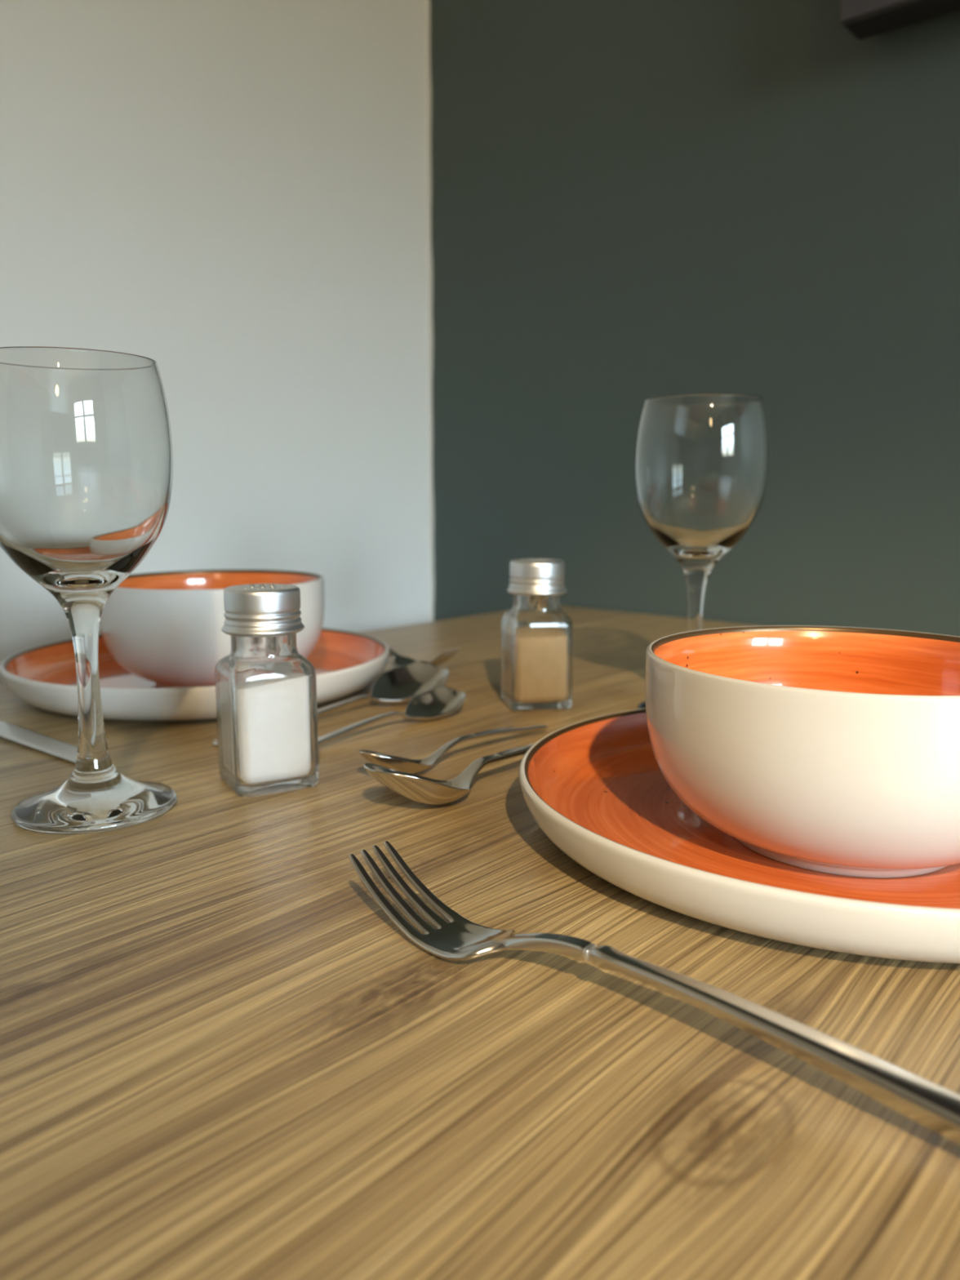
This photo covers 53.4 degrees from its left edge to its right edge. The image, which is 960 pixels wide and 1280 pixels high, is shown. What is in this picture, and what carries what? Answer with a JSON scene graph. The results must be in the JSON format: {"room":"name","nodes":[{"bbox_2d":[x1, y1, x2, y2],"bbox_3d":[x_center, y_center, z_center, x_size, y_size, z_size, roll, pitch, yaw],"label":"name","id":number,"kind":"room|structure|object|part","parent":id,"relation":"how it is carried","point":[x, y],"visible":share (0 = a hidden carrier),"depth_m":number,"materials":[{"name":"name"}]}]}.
{"room":"dining room","nodes":[
{"label":"dining room","id":0,"kind":"room"},
{"bbox_2d":[0,0,431,684],"bbox_3d":[-1.551,-0.343,-0.294,0.150,2.550,4.276,8,12,41],"label":"wall","id":1,"kind":"structure","parent":0,"point":[229,196],"depth_m":1.04,"materials":[{"name":"white paint"}]},
{"bbox_2d":[430,0,959,636],"bbox_3d":[1.442,-0.388,-0.011,4.221,2.550,0.150,8,12,41],"label":"wall","id":2,"kind":"structure","parent":0,"point":[634,202],"depth_m":0.99,"materials":[{"name":"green paint"}]},
{"bbox_2d":[426,0,434,621],"bbox_3d":[-0.064,-0.584,1.225,0.008,2.550,0.001,8,12,43],"label":"trim","id":3,"kind":"structure","parent":2,"relation":"attached to","point":[428,2],"depth_m":1.25,"materials":[{"name":"white paint"}]},
{"bbox_2d":[839,0,959,39],"bbox_3d":[0.673,-0.757,0.487,0.931,0.558,0.060,8,12,41],"label":"television","id":4,"kind":"object","parent":2,"relation":"attached to","point":[864,19],"visible":1,"depth_m":0.80,"materials":[{"name":"black plastic"}]},
{"bbox_3d":[0.014,1.170,-1.374,4.221,0.100,4.426,8,12,41],"label":"floor","id":5,"kind":"structure","parent":0,"visible":0},
{"bbox_2d":[0,605,959,1279],"bbox_3d":[0.133,0.475,0.294,1.331,0.750,1.340,8,12,41],"label":"dining table","id":6,"kind":"object","parent":5,"relation":"on","point":[222,1058],"visible":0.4,"depth_m":0.24,"materials":[{"name":"brown wood"}]},
{"bbox_2d":[0,720,77,763],"bbox_3d":[-0.286,0.050,0.558,0.242,0.010,0.025,7,11,38],"label":"table knife","id":7,"kind":"object","parent":6,"relation":"on","point":[23,735],"visible":0.78,"depth_m":0.52,"materials":[{"name":"metal"}]},
{"bbox_2d":[0,346,177,834],"bbox_3d":[-0.169,-0.020,0.406,0.079,0.192,0.079,6,11,31],"label":"wine glass","id":8,"kind":"object","parent":6,"relation":"on","point":[86,449],"visible":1,"depth_m":0.38,"materials":[{"name":"clear glass"}]},
{"bbox_2d":[0,346,173,618],"bbox_3d":[-0.169,-0.063,0.400,0.079,0.106,0.079,0,9,0],"label":"glass bowl","id":9,"kind":"object","parent":8,"relation":"on","point":[86,449],"depth_m":0.37,"materials":[{"name":"clear glass"}]},
{"bbox_3d":[-0.169,0.024,0.413,0.020,0.069,0.020,0,9,0],"label":"stem","id":10,"kind":"part","parent":8,"relation":"part of","materials":[{"name":"clear glass"}]},
{"bbox_2d":[0,627,389,720],"bbox_3d":[-0.195,0.021,0.677,0.260,0.027,0.260,-9,12,-43],"label":"dinner plate","id":11,"kind":"object","parent":6,"relation":"on","point":[43,677],"visible":0.55,"depth_m":0.62,"materials":[{"name":"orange ceramic"}]},
{"bbox_2d":[99,569,324,688],"bbox_3d":[-0.181,-0.007,0.654,0.149,0.071,0.149,-7,11,-38],"label":"soup bowl","id":12,"kind":"object","parent":11,"relation":"on","point":[164,628],"visible":0.64,"depth_m":0.59,"materials":[{"name":"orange ceramic"}]},
{"bbox_2d":[214,583,319,797],"bbox_3d":[-0.102,0.022,0.453,0.040,0.095,0.040,-5,10,-29],"label":"salt shaker","id":13,"kind":"object","parent":6,"relation":"on","point":[266,690],"visible":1,"depth_m":0.44,"materials":[{"name":"clear glass"}]},
{"bbox_2d":[212,661,448,746],"bbox_3d":[-0.085,0.037,0.593,0.040,0.021,0.190,7,12,38],"label":"tablespoon","id":14,"kind":"object","parent":6,"relation":"on","point":[397,685],"visible":0.69,"depth_m":0.65,"materials":[{"name":"metal"}]},
{"bbox_3d":[-0.112,0.048,0.559,0.010,0.009,0.101,8,12,40],"label":"handle","id":15,"kind":"part","parent":14,"relation":"part of","materials":[{"name":"metal"}]},
{"bbox_2d":[349,661,448,704],"bbox_3d":[-0.054,0.030,0.631,0.040,0.021,0.090,7,12,38],"label":"spoon bowl","id":16,"kind":"object","parent":14,"relation":"on","point":[397,685],"depth_m":0.65,"materials":[{"name":"metal"}]},
{"bbox_2d":[318,685,466,746],"bbox_3d":[-0.057,0.046,0.555,0.027,0.015,0.144,7,12,38],"label":"teaspoon","id":17,"kind":"object","parent":6,"relation":"on","point":[443,701],"visible":0.79,"depth_m":0.59,"materials":[{"name":"metal"}]},
{"bbox_3d":[-0.080,0.052,0.530,0.009,0.010,0.074,7,11,36],"label":"handle","id":18,"kind":"part","parent":17,"relation":"part of","materials":[{"name":"metal"}]},
{"bbox_2d":[383,685,466,720],"bbox_3d":[-0.034,0.041,0.584,0.027,0.015,0.071,7,12,38],"label":"spoon bowl","id":19,"kind":"object","parent":17,"relation":"on","point":[441,702],"depth_m":0.60,"materials":[{"name":"metal"}]},
{"bbox_2d":[388,647,460,666],"bbox_3d":[-0.107,0.005,0.790,0.234,0.021,0.023,8,12,41],"label":"fork","id":20,"kind":"object","parent":6,"relation":"on","point":[398,660],"visible":0.41,"depth_m":0.74,"materials":[{"name":"metal"}]},
{"bbox_2d":[363,742,536,804],"bbox_3d":[0.027,0.053,0.475,0.038,0.024,0.211,8,12,42],"label":"tablespoon","id":21,"kind":"object","parent":6,"relation":"on","point":[415,788],"visible":0.66,"depth_m":0.41,"materials":[{"name":"metal"}]},
{"bbox_2d":[363,754,501,804],"bbox_3d":[-0.018,0.061,0.427,0.039,0.024,0.079,8,12,42],"label":"spoon bowl","id":22,"kind":"object","parent":21,"relation":"on","point":[415,788],"depth_m":0.41,"materials":[{"name":"metal"}]},
{"bbox_3d":[0.053,0.054,0.503,0.010,0.013,0.133,8,12,42],"label":"handle","id":23,"kind":"part","parent":21,"relation":"part of","materials":[{"name":"metal"}]},
{"bbox_2d":[358,723,547,773],"bbox_3d":[-0.009,0.053,0.500,0.026,0.018,0.140,8,12,41],"label":"teaspoon","id":24,"kind":"object","parent":6,"relation":"on","point":[397,763],"visible":0.96,"depth_m":0.48,"materials":[{"name":"metal"}]},
{"bbox_2d":[358,734,475,773],"bbox_3d":[-0.030,0.056,0.477,0.027,0.018,0.079,8,12,41],"label":"spoon bowl","id":25,"kind":"object","parent":24,"relation":"on","point":[397,763],"depth_m":0.46,"materials":[{"name":"metal"}]},
{"bbox_3d":[0.017,0.051,0.529,0.008,0.008,0.062,8,12,41],"label":"handle","id":26,"kind":"part","parent":24,"relation":"part of","materials":[{"name":"metal"}]},
{"bbox_2d":[501,558,573,711],"bbox_3d":[0.037,-0.005,0.617,0.040,0.095,0.040,-2,9,-11],"label":"pepper shaker","id":27,"kind":"object","parent":6,"relation":"on","point":[537,635],"visible":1,"depth_m":0.60,"materials":[{"name":"clear glass"}]},
{"bbox_2d":[348,840,959,1145],"bbox_3d":[0.050,0.092,0.243,0.234,0.021,0.023,8,12,41],"label":"fork","id":28,"kind":"object","parent":6,"relation":"on","point":[936,1108],"visible":1,"depth_m":0.24,"materials":[{"name":"metal"}]},
{"bbox_3d":[0.084,0.097,0.214,0.144,0.016,0.011,8,12,41],"label":"handle","id":29,"kind":"part","parent":28,"relation":"part of","materials":[{"name":"metal"}]},
{"bbox_2d":[634,394,769,709],"bbox_3d":[0.134,-0.049,0.586,0.079,0.192,0.079,6,11,31],"label":"wine glass","id":30,"kind":"object","parent":6,"relation":"on","point":[701,464],"visible":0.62,"depth_m":0.55,"materials":[{"name":"clear glass"}]},
{"bbox_3d":[0.134,-0.004,0.593,0.020,0.069,0.020,0,9,0],"label":"stem","id":31,"kind":"part","parent":30,"relation":"part of","materials":[{"name":"clear glass"}]},
{"bbox_2d":[634,394,769,577],"bbox_3d":[0.134,-0.091,0.579,0.079,0.106,0.079,0,9,0],"label":"glass bowl","id":32,"kind":"object","parent":30,"relation":"on","point":[701,464],"depth_m":0.55,"materials":[{"name":"clear glass"}]},
{"bbox_2d":[519,707,959,963],"bbox_3d":[0.146,0.067,0.388,0.260,0.027,0.260,3,10,21],"label":"dinner plate","id":33,"kind":"object","parent":6,"relation":"on","point":[596,787],"visible":0.52,"depth_m":0.32,"materials":[{"name":"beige ceramic"}]},
{"bbox_2d":[644,625,959,878],"bbox_3d":[0.137,0.040,0.359,0.149,0.071,0.149,-9,12,-43],"label":"soup bowl","id":34,"kind":"object","parent":33,"relation":"on","point":[827,749],"visible":1,"depth_m":0.31,"materials":[{"name":"beige ceramic"}]}
]}

